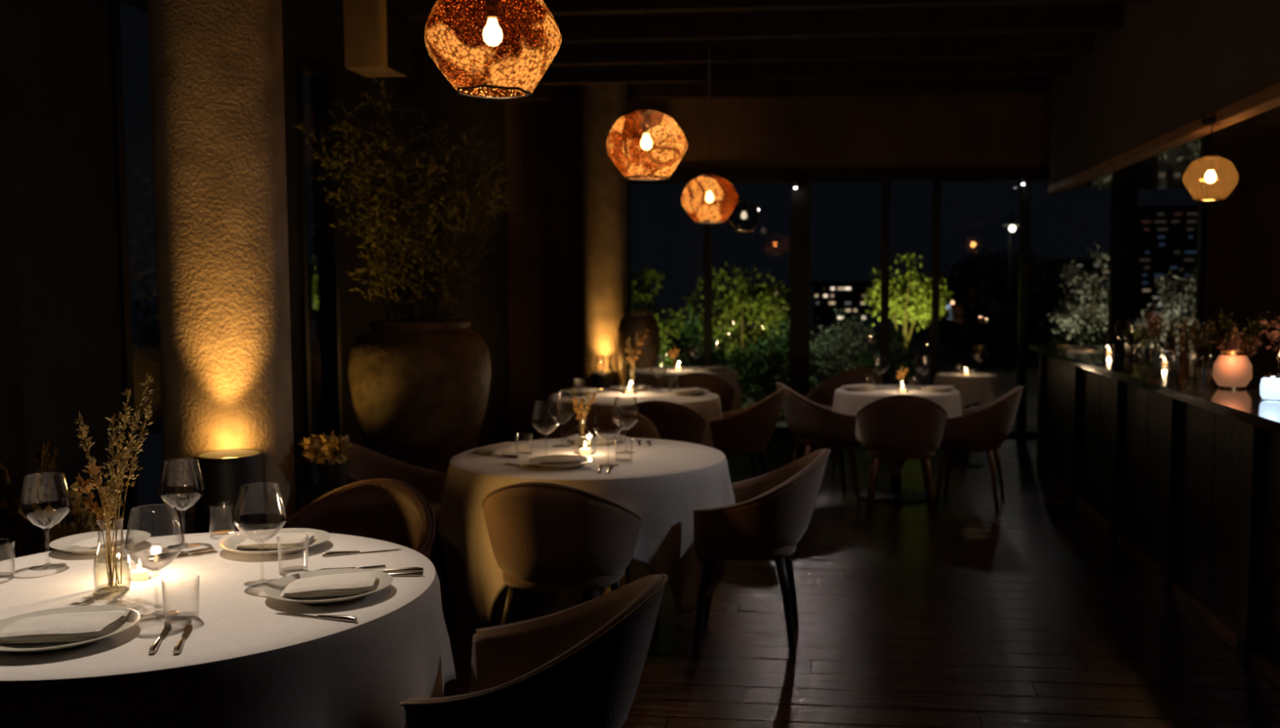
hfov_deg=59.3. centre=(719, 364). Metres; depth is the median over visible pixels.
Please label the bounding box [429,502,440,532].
seat cushion
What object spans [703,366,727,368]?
napkin
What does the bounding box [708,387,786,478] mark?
dining chair
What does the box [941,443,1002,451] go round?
seat cushion
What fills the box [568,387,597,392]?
napkin
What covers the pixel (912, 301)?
tree
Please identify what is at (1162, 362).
glass votive
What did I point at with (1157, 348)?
glass
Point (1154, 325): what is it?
bouquet
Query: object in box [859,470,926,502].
dining table
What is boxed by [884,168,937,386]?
window
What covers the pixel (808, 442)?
seat cushion
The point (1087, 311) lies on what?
tree
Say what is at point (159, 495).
bowl
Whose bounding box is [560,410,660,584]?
dining chair
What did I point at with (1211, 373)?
glass
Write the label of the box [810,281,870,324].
apartment building
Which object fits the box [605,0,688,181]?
pendant lamp
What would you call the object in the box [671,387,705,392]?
napkin
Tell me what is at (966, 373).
glass votive
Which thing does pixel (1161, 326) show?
bowl
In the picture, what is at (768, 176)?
window
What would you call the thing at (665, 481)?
tablecloth
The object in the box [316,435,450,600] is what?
dining chair
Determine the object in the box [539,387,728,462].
tablecloth
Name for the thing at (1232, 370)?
lantern
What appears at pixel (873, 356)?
wine glass
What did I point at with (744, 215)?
pendant lamp
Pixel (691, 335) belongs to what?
shrub
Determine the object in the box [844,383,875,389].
napkin
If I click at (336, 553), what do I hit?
table knife
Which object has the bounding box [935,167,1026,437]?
window
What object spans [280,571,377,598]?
napkin
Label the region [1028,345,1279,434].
countertop
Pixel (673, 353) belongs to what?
dried flowers
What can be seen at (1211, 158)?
socket
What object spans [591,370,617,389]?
pedestal
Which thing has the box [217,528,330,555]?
plate
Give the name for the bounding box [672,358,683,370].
glass votive
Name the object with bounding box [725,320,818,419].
shrub
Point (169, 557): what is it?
fork
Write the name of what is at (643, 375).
tablecloth
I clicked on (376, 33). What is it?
ceiling beam
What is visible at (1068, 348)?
serving tray
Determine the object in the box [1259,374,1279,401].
lamp
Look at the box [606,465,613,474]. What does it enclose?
table knife
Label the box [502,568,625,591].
seat cushion
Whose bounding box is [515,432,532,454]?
tumbler
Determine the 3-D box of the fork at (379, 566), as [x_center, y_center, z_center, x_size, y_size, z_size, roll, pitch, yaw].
[-0.963,0.534,2.925,0.173,0.014,0.024,-2,4,-24]
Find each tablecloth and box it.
[0,531,456,727]
[437,437,735,623]
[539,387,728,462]
[624,366,742,411]
[826,384,964,477]
[932,372,999,408]
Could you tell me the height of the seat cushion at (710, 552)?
0.088 m
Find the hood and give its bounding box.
[1002,222,1019,226]
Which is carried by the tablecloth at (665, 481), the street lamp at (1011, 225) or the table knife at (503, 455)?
the table knife at (503, 455)
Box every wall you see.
[0,0,509,561]
[505,90,1246,430]
[1241,184,1279,374]
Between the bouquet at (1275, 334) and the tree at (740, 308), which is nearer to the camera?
the bouquet at (1275, 334)
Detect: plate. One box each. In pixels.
[0,605,140,653]
[48,529,151,555]
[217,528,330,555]
[262,568,393,604]
[528,454,595,469]
[560,388,604,395]
[566,433,626,445]
[609,385,651,391]
[666,388,709,395]
[697,366,731,371]
[841,384,875,391]
[920,386,955,391]
[957,369,974,373]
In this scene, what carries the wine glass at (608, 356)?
on the tablecloth at (707, 405)
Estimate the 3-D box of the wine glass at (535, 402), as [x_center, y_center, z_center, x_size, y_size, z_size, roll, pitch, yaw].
[-0.745,0.283,4.795,0.123,0.246,0.123,-1,4,-10]
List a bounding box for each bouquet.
[0,440,63,558]
[31,480,124,551]
[299,431,354,488]
[1125,324,1155,353]
[1142,310,1168,358]
[1175,318,1216,361]
[1185,318,1220,368]
[1209,325,1262,358]
[1217,308,1270,355]
[1256,315,1279,355]
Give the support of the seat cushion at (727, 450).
on the dining chair at (748, 430)
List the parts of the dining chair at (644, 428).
leg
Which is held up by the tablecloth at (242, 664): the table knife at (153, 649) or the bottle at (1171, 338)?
the table knife at (153, 649)
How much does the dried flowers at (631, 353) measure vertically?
0.434 m
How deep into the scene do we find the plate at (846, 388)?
7.83 m
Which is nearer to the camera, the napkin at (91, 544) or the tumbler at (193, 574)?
the tumbler at (193, 574)
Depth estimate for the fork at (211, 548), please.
3.09 m
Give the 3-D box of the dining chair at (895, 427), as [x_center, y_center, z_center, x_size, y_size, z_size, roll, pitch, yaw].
[1.168,0.578,7.229,0.583,0.817,0.589,1,4,8]
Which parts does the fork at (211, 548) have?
handle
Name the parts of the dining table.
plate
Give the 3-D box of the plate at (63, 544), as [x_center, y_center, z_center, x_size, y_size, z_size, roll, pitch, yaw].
[-1.748,0.509,3.164,0.252,0.028,0.252,0,4,6]
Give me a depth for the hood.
18.72 m
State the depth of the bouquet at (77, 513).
3.63 m
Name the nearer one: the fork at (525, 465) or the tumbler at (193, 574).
the tumbler at (193, 574)
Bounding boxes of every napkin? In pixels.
[0,610,127,644]
[68,533,133,549]
[218,529,262,541]
[235,532,315,549]
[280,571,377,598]
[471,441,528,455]
[539,456,584,465]
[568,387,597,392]
[573,434,619,441]
[616,384,646,388]
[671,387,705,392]
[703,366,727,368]
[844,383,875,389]
[921,385,954,391]
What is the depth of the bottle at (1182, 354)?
7.23 m
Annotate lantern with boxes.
[1212,351,1252,389]
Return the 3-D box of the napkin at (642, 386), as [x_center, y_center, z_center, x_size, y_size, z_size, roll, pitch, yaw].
[-0.624,0.162,7.852,0.208,0.028,0.133,0,4,6]
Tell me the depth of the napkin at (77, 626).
2.32 m
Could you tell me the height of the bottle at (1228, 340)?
0.244 m
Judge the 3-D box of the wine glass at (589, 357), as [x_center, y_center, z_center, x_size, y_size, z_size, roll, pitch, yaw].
[-0.873,0.059,7.930,0.123,0.246,0.123,-2,5,-26]
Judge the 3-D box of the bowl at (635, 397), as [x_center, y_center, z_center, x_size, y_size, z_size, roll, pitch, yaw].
[-0.417,0.220,4.954,0.123,0.143,0.123,0,4,-1]
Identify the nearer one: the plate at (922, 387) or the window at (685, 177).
the plate at (922, 387)
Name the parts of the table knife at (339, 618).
blade, handle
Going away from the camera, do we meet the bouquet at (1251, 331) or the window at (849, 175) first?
the bouquet at (1251, 331)
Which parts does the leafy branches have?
stem, stem, stem, stem, stem, stem, stem, stem, stem, stem, stem, stem, stem, stem, stem, stem, stem, stem, stem, stem, stem, stem, stem, stem, stem, stem, stem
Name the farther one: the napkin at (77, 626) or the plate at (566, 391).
the plate at (566, 391)
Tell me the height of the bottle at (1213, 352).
0.228 m
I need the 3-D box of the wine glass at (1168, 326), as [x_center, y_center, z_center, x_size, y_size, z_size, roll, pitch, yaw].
[2.529,-0.082,6.209,0.123,0.246,0.123,-3,5,-35]
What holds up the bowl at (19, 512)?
on the wine glass at (19, 512)
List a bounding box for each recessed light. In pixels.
[793,180,798,189]
[1017,176,1025,185]
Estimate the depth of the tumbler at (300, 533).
2.91 m
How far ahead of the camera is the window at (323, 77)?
7.41 m
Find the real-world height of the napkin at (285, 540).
0.026 m
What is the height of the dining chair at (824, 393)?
0.817 m
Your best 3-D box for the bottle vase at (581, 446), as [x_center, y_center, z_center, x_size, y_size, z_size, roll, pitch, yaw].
[-0.627,0.311,5.123,0.066,0.142,0.066,0,4,6]
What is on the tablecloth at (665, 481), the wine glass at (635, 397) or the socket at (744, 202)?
the wine glass at (635, 397)
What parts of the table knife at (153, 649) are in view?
handle, blade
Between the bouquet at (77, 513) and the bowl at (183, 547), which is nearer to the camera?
the bowl at (183, 547)
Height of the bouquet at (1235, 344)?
0.279 m
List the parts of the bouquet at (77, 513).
stem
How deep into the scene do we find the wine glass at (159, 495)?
3.19 m
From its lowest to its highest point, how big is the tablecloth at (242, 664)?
0.640 m
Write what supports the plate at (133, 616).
on the tablecloth at (242, 664)
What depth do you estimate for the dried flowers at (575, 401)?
5.12 m
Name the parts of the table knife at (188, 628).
handle, blade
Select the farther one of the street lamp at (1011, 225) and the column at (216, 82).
the street lamp at (1011, 225)
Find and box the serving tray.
[1055,345,1101,351]
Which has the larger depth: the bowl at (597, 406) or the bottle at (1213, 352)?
the bottle at (1213, 352)
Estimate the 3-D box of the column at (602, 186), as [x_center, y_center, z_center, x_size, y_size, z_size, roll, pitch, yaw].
[-1.113,-1.018,10.739,0.450,3.500,0.450,0,4,6]
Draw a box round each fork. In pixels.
[146,546,215,559]
[148,550,217,562]
[315,564,386,570]
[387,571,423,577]
[505,463,541,467]
[645,440,651,446]
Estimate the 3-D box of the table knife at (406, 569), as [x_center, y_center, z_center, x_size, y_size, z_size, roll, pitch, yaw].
[-0.878,0.535,2.907,0.213,0.014,0.017,0,4,-4]
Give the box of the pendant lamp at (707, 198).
[680,0,738,223]
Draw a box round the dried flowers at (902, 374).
[896,365,909,387]
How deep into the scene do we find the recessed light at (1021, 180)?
10.65 m
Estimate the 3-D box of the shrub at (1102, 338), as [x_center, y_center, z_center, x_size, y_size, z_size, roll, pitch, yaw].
[4.251,0.044,12.873,0.962,1.143,1.108,0,4,6]
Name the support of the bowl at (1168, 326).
on the wine glass at (1168, 326)
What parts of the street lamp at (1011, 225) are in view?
globe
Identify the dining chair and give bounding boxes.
[275,478,435,559]
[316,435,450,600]
[399,573,668,727]
[480,481,642,625]
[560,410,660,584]
[621,400,706,444]
[662,373,734,413]
[692,448,831,657]
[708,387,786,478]
[775,382,860,502]
[804,367,883,477]
[855,394,946,521]
[934,386,1024,511]
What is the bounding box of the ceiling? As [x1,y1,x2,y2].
[337,0,1153,102]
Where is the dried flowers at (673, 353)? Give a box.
[666,346,680,365]
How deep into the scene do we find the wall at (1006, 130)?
11.10 m
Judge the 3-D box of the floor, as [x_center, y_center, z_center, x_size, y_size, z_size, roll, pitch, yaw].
[0.726,1.263,4.350,7.600,0.141,14.200,0,4,6]
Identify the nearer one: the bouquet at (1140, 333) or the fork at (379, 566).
the fork at (379, 566)
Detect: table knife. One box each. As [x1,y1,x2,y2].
[148,623,171,654]
[173,623,192,654]
[275,612,357,622]
[322,549,402,556]
[379,567,423,573]
[494,454,519,458]
[597,465,603,473]
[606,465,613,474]
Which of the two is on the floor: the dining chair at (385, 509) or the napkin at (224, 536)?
the dining chair at (385, 509)
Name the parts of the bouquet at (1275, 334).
stem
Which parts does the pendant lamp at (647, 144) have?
cord, lamp shade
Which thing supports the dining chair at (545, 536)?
on the floor
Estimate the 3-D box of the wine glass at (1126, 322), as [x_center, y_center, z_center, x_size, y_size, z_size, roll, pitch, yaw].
[2.617,-0.144,7.082,0.123,0.246,0.123,-3,5,-40]
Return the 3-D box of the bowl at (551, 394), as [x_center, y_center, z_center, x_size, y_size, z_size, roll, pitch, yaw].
[-0.728,0.205,5.156,0.123,0.143,0.123,2,5,25]
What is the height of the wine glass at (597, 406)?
0.246 m
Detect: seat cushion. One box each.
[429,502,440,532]
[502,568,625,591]
[701,543,796,560]
[720,445,765,454]
[794,437,859,446]
[866,449,935,459]
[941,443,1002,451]
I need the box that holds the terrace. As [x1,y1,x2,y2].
[133,326,1178,435]
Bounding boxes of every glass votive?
[574,431,595,454]
[621,377,636,395]
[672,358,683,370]
[896,377,909,392]
[961,364,971,375]
[1159,352,1168,364]
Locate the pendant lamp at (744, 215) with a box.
[726,62,761,231]
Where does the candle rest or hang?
on the tablecloth at (242, 664)
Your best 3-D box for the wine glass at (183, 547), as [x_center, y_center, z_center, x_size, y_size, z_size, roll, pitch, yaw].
[-1.271,0.446,2.522,0.123,0.246,0.123,-3,5,-40]
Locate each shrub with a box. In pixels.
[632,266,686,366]
[658,303,734,366]
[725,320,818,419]
[809,306,875,391]
[844,322,919,385]
[1047,320,1107,345]
[1133,267,1196,356]
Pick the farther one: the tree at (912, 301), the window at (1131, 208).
the tree at (912, 301)
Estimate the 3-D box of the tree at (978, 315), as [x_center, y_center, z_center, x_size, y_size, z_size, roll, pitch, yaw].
[5.547,-1.066,21.086,3.164,2.385,2.931,-2,5,-25]
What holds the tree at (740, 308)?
on the terrace
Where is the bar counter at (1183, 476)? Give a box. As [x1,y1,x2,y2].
[1028,345,1279,692]
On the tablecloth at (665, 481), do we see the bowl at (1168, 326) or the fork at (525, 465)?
the fork at (525, 465)
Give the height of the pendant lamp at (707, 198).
1.615 m
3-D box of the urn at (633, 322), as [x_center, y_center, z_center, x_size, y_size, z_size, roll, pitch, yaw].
[-0.752,0.132,10.402,0.400,1.254,0.400,0,4,6]
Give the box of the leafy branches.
[293,77,524,324]
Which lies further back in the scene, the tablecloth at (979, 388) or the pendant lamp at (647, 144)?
the tablecloth at (979, 388)
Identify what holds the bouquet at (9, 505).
on the floor
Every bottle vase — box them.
[93,516,131,592]
[575,416,590,448]
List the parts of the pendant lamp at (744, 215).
lamp shade, light bulb, cord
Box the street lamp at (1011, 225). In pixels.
[1002,212,1019,373]
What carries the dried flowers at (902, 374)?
on the tablecloth at (846, 402)
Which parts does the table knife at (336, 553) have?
handle, blade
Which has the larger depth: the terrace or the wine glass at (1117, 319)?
the terrace
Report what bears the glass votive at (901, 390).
on the tablecloth at (846, 402)
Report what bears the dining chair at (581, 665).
on the floor
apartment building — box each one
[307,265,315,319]
[740,286,789,323]
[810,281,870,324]
[1047,258,1109,333]
[1108,204,1198,339]
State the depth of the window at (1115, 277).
10.81 m
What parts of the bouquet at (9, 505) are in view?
stem, stem, stem, stem, stem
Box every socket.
[740,200,747,211]
[1204,155,1218,170]
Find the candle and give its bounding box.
[131,559,148,579]
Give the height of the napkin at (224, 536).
0.017 m
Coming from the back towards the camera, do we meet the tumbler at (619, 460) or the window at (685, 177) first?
the window at (685, 177)
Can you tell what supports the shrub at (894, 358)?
on the terrace
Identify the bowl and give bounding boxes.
[17,471,72,528]
[124,503,185,570]
[157,459,205,511]
[234,482,287,542]
[548,394,575,423]
[592,406,622,440]
[611,397,639,429]
[1123,321,1144,344]
[1157,325,1181,351]
[1164,326,1188,352]
[1183,330,1208,358]
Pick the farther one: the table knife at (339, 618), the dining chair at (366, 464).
the dining chair at (366, 464)
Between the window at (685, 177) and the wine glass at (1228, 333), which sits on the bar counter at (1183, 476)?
the wine glass at (1228, 333)
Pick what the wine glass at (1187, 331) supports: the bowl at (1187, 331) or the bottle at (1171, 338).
the bowl at (1187, 331)
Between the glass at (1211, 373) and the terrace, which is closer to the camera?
the glass at (1211, 373)
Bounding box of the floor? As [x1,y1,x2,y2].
[429,430,1279,727]
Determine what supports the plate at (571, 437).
on the tablecloth at (665, 481)
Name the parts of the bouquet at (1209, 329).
stem, stem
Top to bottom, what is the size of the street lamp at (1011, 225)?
2.740 m
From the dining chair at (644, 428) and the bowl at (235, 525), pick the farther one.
the dining chair at (644, 428)
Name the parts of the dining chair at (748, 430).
leg, leg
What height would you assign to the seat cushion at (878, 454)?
0.088 m
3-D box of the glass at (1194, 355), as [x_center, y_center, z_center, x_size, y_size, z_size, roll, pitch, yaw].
[2.696,-0.006,6.278,0.069,0.086,0.069,0,4,6]
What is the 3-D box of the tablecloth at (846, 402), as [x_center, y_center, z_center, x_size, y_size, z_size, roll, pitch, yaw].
[1.257,0.453,7.916,0.972,0.539,0.964,-2,5,-29]
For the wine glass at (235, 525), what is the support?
on the tablecloth at (242, 664)
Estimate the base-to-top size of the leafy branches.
1.559 m
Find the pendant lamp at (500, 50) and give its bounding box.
[424,0,562,100]
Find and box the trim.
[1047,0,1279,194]
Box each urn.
[347,319,491,539]
[617,310,660,381]
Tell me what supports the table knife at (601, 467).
on the tablecloth at (665, 481)
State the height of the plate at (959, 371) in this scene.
0.028 m
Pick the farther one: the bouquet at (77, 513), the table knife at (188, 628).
the bouquet at (77, 513)
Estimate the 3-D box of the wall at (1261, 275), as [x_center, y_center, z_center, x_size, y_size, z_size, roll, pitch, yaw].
[4.393,-0.533,3.955,0.150,3.500,14.000,0,4,6]
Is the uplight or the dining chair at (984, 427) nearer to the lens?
the uplight
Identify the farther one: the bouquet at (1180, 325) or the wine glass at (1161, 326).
the bouquet at (1180, 325)
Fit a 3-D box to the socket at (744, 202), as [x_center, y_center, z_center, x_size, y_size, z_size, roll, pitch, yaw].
[0.209,-1.374,9.755,0.070,0.088,0.070,4,6,44]
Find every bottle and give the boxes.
[1165,320,1175,356]
[1178,319,1189,359]
[1208,327,1218,365]
[1223,329,1231,351]
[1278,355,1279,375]
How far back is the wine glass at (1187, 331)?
5.75 m
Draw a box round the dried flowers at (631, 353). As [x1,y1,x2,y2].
[624,328,648,388]
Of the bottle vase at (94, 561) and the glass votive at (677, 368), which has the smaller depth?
the bottle vase at (94, 561)
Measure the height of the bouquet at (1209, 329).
0.290 m
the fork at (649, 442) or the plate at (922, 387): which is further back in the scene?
the plate at (922, 387)
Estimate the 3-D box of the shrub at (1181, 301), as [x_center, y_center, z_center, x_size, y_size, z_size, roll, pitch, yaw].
[6.241,-0.424,15.088,1.257,1.758,1.284,0,4,6]
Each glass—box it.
[17,471,72,568]
[124,503,185,615]
[157,459,205,547]
[234,482,287,583]
[531,401,560,436]
[548,394,575,447]
[587,356,605,389]
[592,406,622,466]
[594,355,612,391]
[611,397,639,453]
[871,355,888,389]
[1114,319,1133,356]
[1123,321,1144,360]
[1156,347,1168,362]
[1157,325,1181,368]
[1164,326,1188,372]
[1183,330,1208,379]
[1194,355,1208,370]
[1196,373,1212,386]
[1223,333,1251,357]
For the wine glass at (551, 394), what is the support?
on the tablecloth at (665, 481)
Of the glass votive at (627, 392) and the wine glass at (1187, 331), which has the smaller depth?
the wine glass at (1187, 331)
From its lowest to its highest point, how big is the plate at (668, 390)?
0.028 m
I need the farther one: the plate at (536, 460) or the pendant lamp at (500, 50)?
the plate at (536, 460)
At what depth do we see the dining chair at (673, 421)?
6.63 m
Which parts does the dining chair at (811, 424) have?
leg, leg, leg, leg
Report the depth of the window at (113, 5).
5.21 m
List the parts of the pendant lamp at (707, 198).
lamp shade, cord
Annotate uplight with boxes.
[193,448,266,533]
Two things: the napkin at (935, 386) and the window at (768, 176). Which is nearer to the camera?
the napkin at (935, 386)
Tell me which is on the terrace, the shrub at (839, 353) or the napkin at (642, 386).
the shrub at (839, 353)
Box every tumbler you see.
[0,539,14,577]
[161,573,199,623]
[207,502,235,534]
[276,533,308,573]
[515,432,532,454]
[614,440,633,462]
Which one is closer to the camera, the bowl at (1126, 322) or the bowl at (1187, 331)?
the bowl at (1187, 331)
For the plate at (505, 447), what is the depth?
4.95 m
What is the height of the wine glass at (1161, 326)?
0.246 m
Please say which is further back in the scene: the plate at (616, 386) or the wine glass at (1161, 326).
the plate at (616, 386)
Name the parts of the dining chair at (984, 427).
leg, leg, leg, leg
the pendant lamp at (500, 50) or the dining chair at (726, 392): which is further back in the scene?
the dining chair at (726, 392)
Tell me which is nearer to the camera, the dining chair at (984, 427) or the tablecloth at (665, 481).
the tablecloth at (665, 481)
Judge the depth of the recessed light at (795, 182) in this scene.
10.84 m
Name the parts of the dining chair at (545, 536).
leg, leg, leg, leg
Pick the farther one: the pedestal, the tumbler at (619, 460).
the pedestal
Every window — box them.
[108,0,146,530]
[295,56,342,502]
[626,170,707,366]
[707,169,799,434]
[799,168,886,396]
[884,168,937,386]
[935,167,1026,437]
[1022,167,1125,437]
[1121,188,1208,359]
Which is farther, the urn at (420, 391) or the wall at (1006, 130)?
the wall at (1006, 130)
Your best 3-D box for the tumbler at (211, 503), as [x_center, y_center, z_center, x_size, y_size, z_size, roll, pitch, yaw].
[-1.480,0.463,3.330,0.077,0.096,0.077,0,4,6]
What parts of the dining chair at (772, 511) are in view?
leg, leg, leg, leg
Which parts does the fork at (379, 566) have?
handle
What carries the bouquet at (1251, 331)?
on the bar counter at (1183, 476)
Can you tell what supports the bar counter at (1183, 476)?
on the floor
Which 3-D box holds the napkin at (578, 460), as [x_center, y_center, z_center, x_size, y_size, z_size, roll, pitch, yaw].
[-0.649,0.397,4.597,0.177,0.024,0.113,0,4,0]
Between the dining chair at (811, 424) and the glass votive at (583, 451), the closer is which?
the glass votive at (583, 451)
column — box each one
[146,0,295,535]
[578,84,627,387]
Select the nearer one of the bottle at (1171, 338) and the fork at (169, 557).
the fork at (169, 557)
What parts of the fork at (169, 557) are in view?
handle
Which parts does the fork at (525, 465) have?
handle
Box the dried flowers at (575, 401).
[570,387,595,445]
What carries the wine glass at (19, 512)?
on the tablecloth at (242, 664)
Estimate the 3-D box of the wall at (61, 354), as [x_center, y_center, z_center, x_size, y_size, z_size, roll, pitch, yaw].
[-2.930,-0.579,4.585,0.150,3.500,13.800,0,4,6]
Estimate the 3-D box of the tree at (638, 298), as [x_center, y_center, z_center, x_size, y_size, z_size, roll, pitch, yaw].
[-0.912,-0.325,13.746,0.956,1.753,1.123,0,4,6]
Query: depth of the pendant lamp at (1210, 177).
5.89 m
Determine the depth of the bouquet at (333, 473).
4.43 m
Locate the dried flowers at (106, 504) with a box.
[72,371,155,586]
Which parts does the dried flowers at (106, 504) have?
stem, stem, stem, stem, stem, stem, stem, stem, stem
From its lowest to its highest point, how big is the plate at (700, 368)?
0.028 m
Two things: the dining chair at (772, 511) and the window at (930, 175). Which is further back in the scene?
the window at (930, 175)
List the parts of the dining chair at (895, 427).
leg, leg, leg, leg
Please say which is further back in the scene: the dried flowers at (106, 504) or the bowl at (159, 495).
the bowl at (159, 495)
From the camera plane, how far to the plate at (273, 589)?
2.70 m
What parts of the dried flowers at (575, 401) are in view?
stem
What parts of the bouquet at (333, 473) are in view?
pot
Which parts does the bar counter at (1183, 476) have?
post, panel, panel, post, panel, panel, post, panel, panel, post, panel, panel, post, panel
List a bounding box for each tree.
[681,260,789,397]
[863,253,955,385]
[927,244,1093,367]
[1047,242,1109,345]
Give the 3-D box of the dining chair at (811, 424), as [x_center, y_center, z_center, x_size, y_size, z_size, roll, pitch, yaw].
[0.680,0.534,7.846,0.589,0.817,0.583,-1,4,-11]
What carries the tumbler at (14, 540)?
on the tablecloth at (242, 664)
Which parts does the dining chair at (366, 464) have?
leg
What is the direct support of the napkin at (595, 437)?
on the plate at (571, 437)

